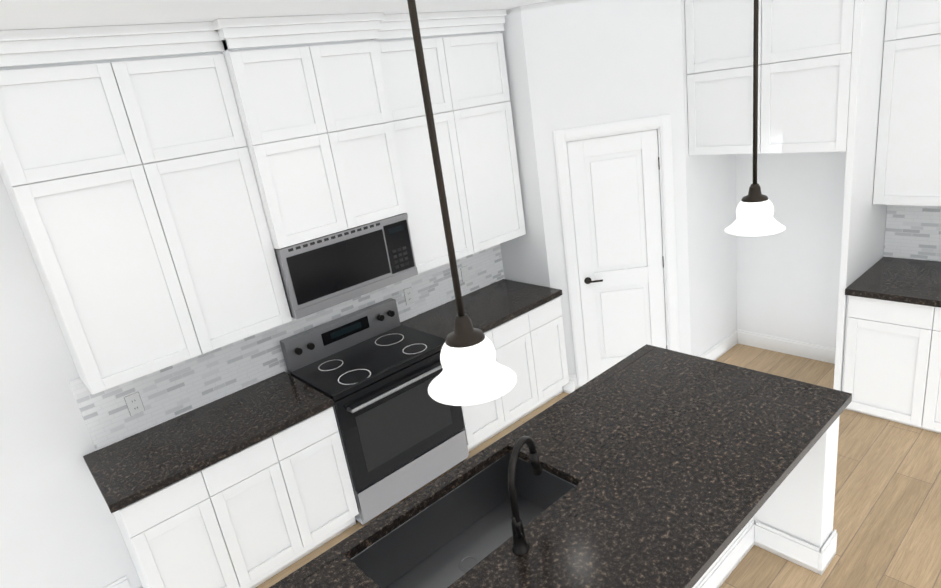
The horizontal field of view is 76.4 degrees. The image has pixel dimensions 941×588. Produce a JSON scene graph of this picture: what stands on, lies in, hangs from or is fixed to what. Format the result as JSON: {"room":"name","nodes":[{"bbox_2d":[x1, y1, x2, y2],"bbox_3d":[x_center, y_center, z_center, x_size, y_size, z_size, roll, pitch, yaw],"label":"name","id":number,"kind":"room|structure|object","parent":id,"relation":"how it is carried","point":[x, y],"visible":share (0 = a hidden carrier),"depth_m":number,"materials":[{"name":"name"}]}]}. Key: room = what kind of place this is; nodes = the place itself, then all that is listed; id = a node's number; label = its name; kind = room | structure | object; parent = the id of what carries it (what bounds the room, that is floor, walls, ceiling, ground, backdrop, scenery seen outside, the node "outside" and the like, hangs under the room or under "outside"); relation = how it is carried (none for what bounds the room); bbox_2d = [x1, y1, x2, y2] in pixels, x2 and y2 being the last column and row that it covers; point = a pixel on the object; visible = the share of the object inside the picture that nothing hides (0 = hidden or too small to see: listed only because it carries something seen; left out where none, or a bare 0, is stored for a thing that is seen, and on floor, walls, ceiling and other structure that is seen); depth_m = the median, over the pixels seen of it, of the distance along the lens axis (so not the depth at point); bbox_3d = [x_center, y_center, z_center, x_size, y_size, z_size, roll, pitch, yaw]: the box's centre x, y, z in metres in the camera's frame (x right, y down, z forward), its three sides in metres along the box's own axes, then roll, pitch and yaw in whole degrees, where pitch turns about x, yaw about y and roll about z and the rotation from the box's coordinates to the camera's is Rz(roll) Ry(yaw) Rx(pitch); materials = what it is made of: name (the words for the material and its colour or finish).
{"room":"kitchen","nodes":[
{"label":"kitchen","id":0,"kind":"room"},
{"bbox_2d":[0,33,504,587],"bbox_3d":[-1.823,-0.048,3.299,8.320,3.380,0.150,-23,23,-37],"label":"wall","id":1,"kind":"structure","parent":0,"point":[58,527],"depth_m":3.04,"materials":[{"name":"paint"}]},
{"bbox_2d":[104,575,130,587],"bbox_3d":[-2.098,1.727,3.299,6.798,0.130,0.014,-23,23,-37],"label":"baseboard","id":2,"kind":"structure","parent":1,"relation":"attached to","point":[122,582],"depth_m":3.38,"materials":[{"name":"paint"}]},
{"bbox_2d":[0,37,291,394],"bbox_3d":[-1.627,-0.413,3.034,1.042,1.514,0.386,-23,23,-37],"label":"upper cabinet","id":3,"kind":"object","parent":1,"relation":"attached to","point":[163,206],"depth_m":2.87,"materials":[{"name":"paint"}]},
{"bbox_2d":[69,244,503,450],"bbox_3d":[-0.892,0.159,4.061,3.095,0.414,0.012,-23,23,-37],"label":"backsplash","id":4,"kind":"structure","parent":1,"relation":"attached to","point":[176,390],"depth_m":3.61,"materials":[{"name":"tile"}]},
{"bbox_2d":[124,392,144,415],"bbox_3d":[-1.846,0.605,3.285,0.075,0.119,0.008,-23,23,-37],"label":"outlet","id":5,"kind":"object","parent":4,"relation":"attached to","point":[134,403],"visible":1,"depth_m":3.28,"materials":[{"name":"grey plastic"}]},
{"bbox_2d":[403,287,413,304],"bbox_3d":[-0.453,0.015,4.409,0.075,0.119,0.008,-23,23,-37],"label":"outlet","id":6,"kind":"object","parent":4,"relation":"attached to","point":[408,295],"visible":1,"depth_m":4.40,"materials":[{"name":"grey plastic"}]},
{"bbox_2d":[460,266,468,281],"bbox_3d":[-0.042,-0.159,4.740,0.075,0.119,0.009,-23,23,-37],"label":"outlet","id":7,"kind":"object","parent":4,"relation":"attached to","point":[464,273],"visible":1,"depth_m":4.73,"materials":[{"name":"grey plastic"}]},
{"bbox_2d":[220,25,415,248],"bbox_3d":[-0.925,-0.915,3.515,0.884,1.076,0.451,-23,23,-37],"label":"upper cabinet","id":8,"kind":"object","parent":1,"relation":"attached to","point":[322,126],"depth_m":3.35,"materials":[{"name":"paint"}]},
{"bbox_2d":[274,213,417,318],"bbox_3d":[-0.833,-0.216,3.768,0.878,0.414,0.406,-23,23,-37],"label":"microwave","id":9,"kind":"object","parent":8,"relation":"attached to","point":[323,272],"visible":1,"depth_m":3.58,"materials":[{"name":"silver metal"}]},
{"bbox_2d":[384,21,525,273],"bbox_3d":[-0.182,-1.025,4.199,1.098,1.514,0.386,-23,23,-37],"label":"upper cabinet","id":10,"kind":"object","parent":1,"relation":"attached to","point":[467,77],"depth_m":4.08,"materials":[{"name":"paint"}]},
{"bbox_2d":[0,0,552,29],"bbox_3d":[1.204,-0.680,-0.787,8.620,0.420,9.980,-23,23,-37],"label":"ceiling","id":11,"kind":"structure","parent":0,"point":[28,14],"depth_m":2.59,"materials":[{"name":"paint"}]},
{"bbox_2d":[407,0,516,405],"bbox_3d":[-0.075,-0.322,1.151,0.200,1.107,0.200,-23,23,-37],"label":"pendant light","id":12,"kind":"object","parent":11,"relation":"hanging from","point":[473,372],"visible":1,"depth_m":1.25,"materials":[{"name":"white glass"}]},
{"bbox_2d":[724,0,785,235],"bbox_3d":[0.940,-0.753,1.970,0.200,1.107,0.200,-23,23,-37],"label":"pendant light","id":13,"kind":"object","parent":11,"relation":"hanging from","point":[754,211],"visible":1,"depth_m":2.07,"materials":[{"name":"white glass"}]},
{"bbox_2d":[472,6,549,286],"bbox_3d":[0.415,-0.631,4.730,0.100,2.930,0.510,-23,23,-37],"label":"wall","id":14,"kind":"structure","parent":0,"point":[524,258],"depth_m":4.48,"materials":[{"name":"paint"}]},
{"bbox_2d":[562,379,574,393],"bbox_3d":[0.790,0.749,4.895,0.014,0.130,0.150,-23,23,-37],"label":"baseboard","id":15,"kind":"structure","parent":14,"relation":"attached to","point":[569,387],"depth_m":4.87,"materials":[{"name":"paint"}]},
{"bbox_2d":[256,343,940,587],"bbox_3d":[1.662,2.322,0.224,8.620,0.120,9.980,-23,23,-37],"label":"floor","id":16,"kind":"structure","parent":0,"point":[887,516],"depth_m":3.29,"materials":[{"name":"brown wood"}]},
{"bbox_2d":[114,463,255,587],"bbox_3d":[-1.599,1.276,3.235,0.434,0.872,0.628,-23,23,-37],"label":"base cabinet","id":17,"kind":"object","parent":16,"relation":"on","point":[185,534],"depth_m":2.98,"materials":[{"name":"paint"}]},
{"bbox_2d":[83,372,333,514],"bbox_3d":[-1.413,0.745,3.280,1.154,0.041,0.648,-23,23,-37],"label":"countertop","id":18,"kind":"structure","parent":17,"relation":"on","point":[125,471],"depth_m":3.18,"materials":[{"name":"black stone"}]},
{"bbox_2d":[219,431,318,586],"bbox_3d":[-1.344,1.169,3.440,0.494,0.872,0.628,-23,23,-37],"label":"base cabinet","id":19,"kind":"object","parent":16,"relation":"on","point":[249,487],"depth_m":3.25,"materials":[{"name":"paint"}]},
{"bbox_2d":[287,407,358,546],"bbox_3d":[-1.090,1.061,3.645,0.434,0.872,0.628,-23,23,-37],"label":"base cabinet","id":20,"kind":"object","parent":16,"relation":"on","point":[316,444],"depth_m":3.45,"materials":[{"name":"paint"}]},
{"bbox_2d":[280,298,468,524],"bbox_3d":[-0.589,0.741,3.969,0.882,1.125,0.683,-23,23,-37],"label":"range","id":21,"kind":"object","parent":16,"relation":"on","point":[373,371],"visible":0.9,"depth_m":3.79,"materials":[{"name":"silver metal"}]},
{"bbox_2d":[461,327,514,451],"bbox_3d":[-0.112,0.646,4.434,0.429,0.872,0.628,-23,23,-37],"label":"base cabinet","id":22,"kind":"object","parent":16,"relation":"on","point":[482,421],"depth_m":4.27,"materials":[{"name":"paint"}]},
{"bbox_2d":[503,311,546,421],"bbox_3d":[0.139,0.540,4.636,0.488,0.872,0.628,-23,23,-37],"label":"base cabinet","id":23,"kind":"object","parent":16,"relation":"on","point":[520,336],"depth_m":4.46,"materials":[{"name":"paint"}]},
{"bbox_2d":[400,279,561,338],"bbox_3d":[0.080,0.112,4.485,1.108,0.041,0.648,-23,23,-37],"label":"countertop","id":24,"kind":"structure","parent":23,"relation":"on","point":[502,301],"depth_m":4.44,"materials":[{"name":"black stone"}]},
{"bbox_2d":[535,295,568,401],"bbox_3d":[0.389,0.434,4.838,0.429,0.872,0.628,-23,23,-37],"label":"base cabinet","id":25,"kind":"object","parent":16,"relation":"on","point":[551,330],"depth_m":4.65,"materials":[{"name":"paint"}]},
{"bbox_2d":[353,412,841,587],"bbox_3d":[0.485,1.219,2.463,2.572,0.872,1.016,-23,23,-37],"label":"kitchen island","id":26,"kind":"object","parent":16,"relation":"on","point":[429,549],"depth_m":2.64,"materials":[{"name":"paint"}]},
{"bbox_2d":[269,344,724,587],"bbox_3d":[0.226,0.751,2.520,2.590,0.041,0.487,-23,23,-37],"label":"island countertop","id":27,"kind":"structure","parent":26,"relation":"on","point":[577,433],"depth_m":2.71,"materials":[{"name":"black stone"}]},
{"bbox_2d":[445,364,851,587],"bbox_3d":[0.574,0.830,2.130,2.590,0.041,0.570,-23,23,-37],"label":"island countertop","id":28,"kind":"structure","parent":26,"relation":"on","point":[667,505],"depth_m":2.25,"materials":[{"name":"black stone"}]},
{"bbox_2d":[508,436,541,554],"bbox_3d":[0.192,0.680,2.097,0.274,0.367,0.146,-23,23,-37],"label":"faucet","id":29,"kind":"object","parent":28,"relation":"on","point":[520,546],"visible":1,"depth_m":2.03,"materials":[{"name":"black metal"}]},
{"bbox_2d":[685,0,886,390],"bbox_3d":[2.227,-0.743,4.243,0.768,2.929,1.058,-23,23,-37],"label":"surround","id":30,"kind":"object","parent":16,"relation":"on","point":[820,63],"visible":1,"depth_m":3.74,"materials":[{"name":"paint"}]},
{"bbox_2d":[841,297,916,423],"bbox_3d":[2.912,0.333,3.995,0.726,0.872,0.523,-23,23,-37],"label":"base cabinet","id":31,"kind":"object","parent":16,"relation":"on","point":[892,358],"depth_m":3.82,"materials":[{"name":"paint"}]},
{"bbox_2d":[845,257,940,308],"bbox_3d":[3.408,0.036,3.203,0.752,0.041,2.258,-23,23,-37],"label":"countertop","id":32,"kind":"structure","parent":31,"relation":"on","point":[907,281],"depth_m":3.78,"materials":[{"name":"black stone"}]},
{"bbox_2d":[905,305,940,433],"bbox_3d":[3.192,0.396,3.681,0.726,0.872,0.569,-23,23,-37],"label":"base cabinet","id":33,"kind":"object","parent":16,"relation":"on","point":[925,387],"depth_m":3.64,"materials":[{"name":"paint"}]},
{"bbox_2d":[520,0,690,386],"bbox_3d":[1.073,-0.656,4.506,1.061,2.930,0.100,-7,19,6],"label":"wall","id":34,"kind":"structure","parent":0,"point":[592,62],"depth_m":4.18,"materials":[{"name":"paint"}]},
{"bbox_2d":[568,374,577,388],"bbox_3d":[1.270,0.676,4.894,1.061,0.130,0.014,-7,19,6],"label":"baseboard","id":35,"kind":"structure","parent":34,"relation":"attached to","point":[573,377],"depth_m":4.92,"materials":[{"name":"paint"}]},
{"bbox_2d":[553,114,679,387],"bbox_3d":[1.153,-0.255,4.620,0.829,2.084,0.135,-7,19,6],"label":"pantry door","id":36,"kind":"structure","parent":34,"relation":"in","point":[616,188],"depth_m":4.54,"materials":[{"name":"paint"}]},
{"bbox_2d":[681,0,736,356],"bbox_3d":[1.846,-0.830,4.672,0.770,2.930,0.100,-23,23,-37],"label":"wall","id":37,"kind":"structure","parent":0,"point":[711,195],"depth_m":4.76,"materials":[{"name":"paint"}]},
{"bbox_2d":[699,330,736,360],"bbox_3d":[2.078,0.495,5.067,0.754,0.130,0.014,-23,23,-37],"label":"baseboard","id":38,"kind":"structure","parent":37,"relation":"attached to","point":[721,348],"depth_m":5.12,"materials":[{"name":"paint"}]},
{"bbox_2d":[736,151,886,347],"bbox_3d":[4.542,-0.647,2.196,0.150,3.380,9.980,-23,23,-37],"label":"wall","id":39,"kind":"structure","parent":0,"point":[788,277],"depth_m":4.69,"materials":[{"name":"paint"}]},
{"bbox_2d":[736,329,835,363],"bbox_3d":[2.692,0.448,4.928,0.014,0.130,1.014,-23,23,-37],"label":"baseboard","id":40,"kind":"structure","parent":39,"relation":"attached to","point":[796,348],"depth_m":4.98,"materials":[{"name":"paint"}]},
{"bbox_2d":[873,0,940,206],"bbox_3d":[2.816,-1.300,3.589,0.328,1.497,0.512,-23,23,-37],"label":"upper cabinet","id":41,"kind":"object","parent":39,"relation":"attached to","point":[908,163],"visible":1,"depth_m":3.60,"materials":[{"name":"paint"}]},
{"bbox_2d":[883,205,940,261],"bbox_3d":[3.647,-0.309,3.347,0.012,0.444,2.257,-23,23,-37],"label":"backsplash","id":42,"kind":"structure","parent":39,"relation":"attached to","point":[912,232],"depth_m":4.07,"materials":[{"name":"tile"}]}
]}

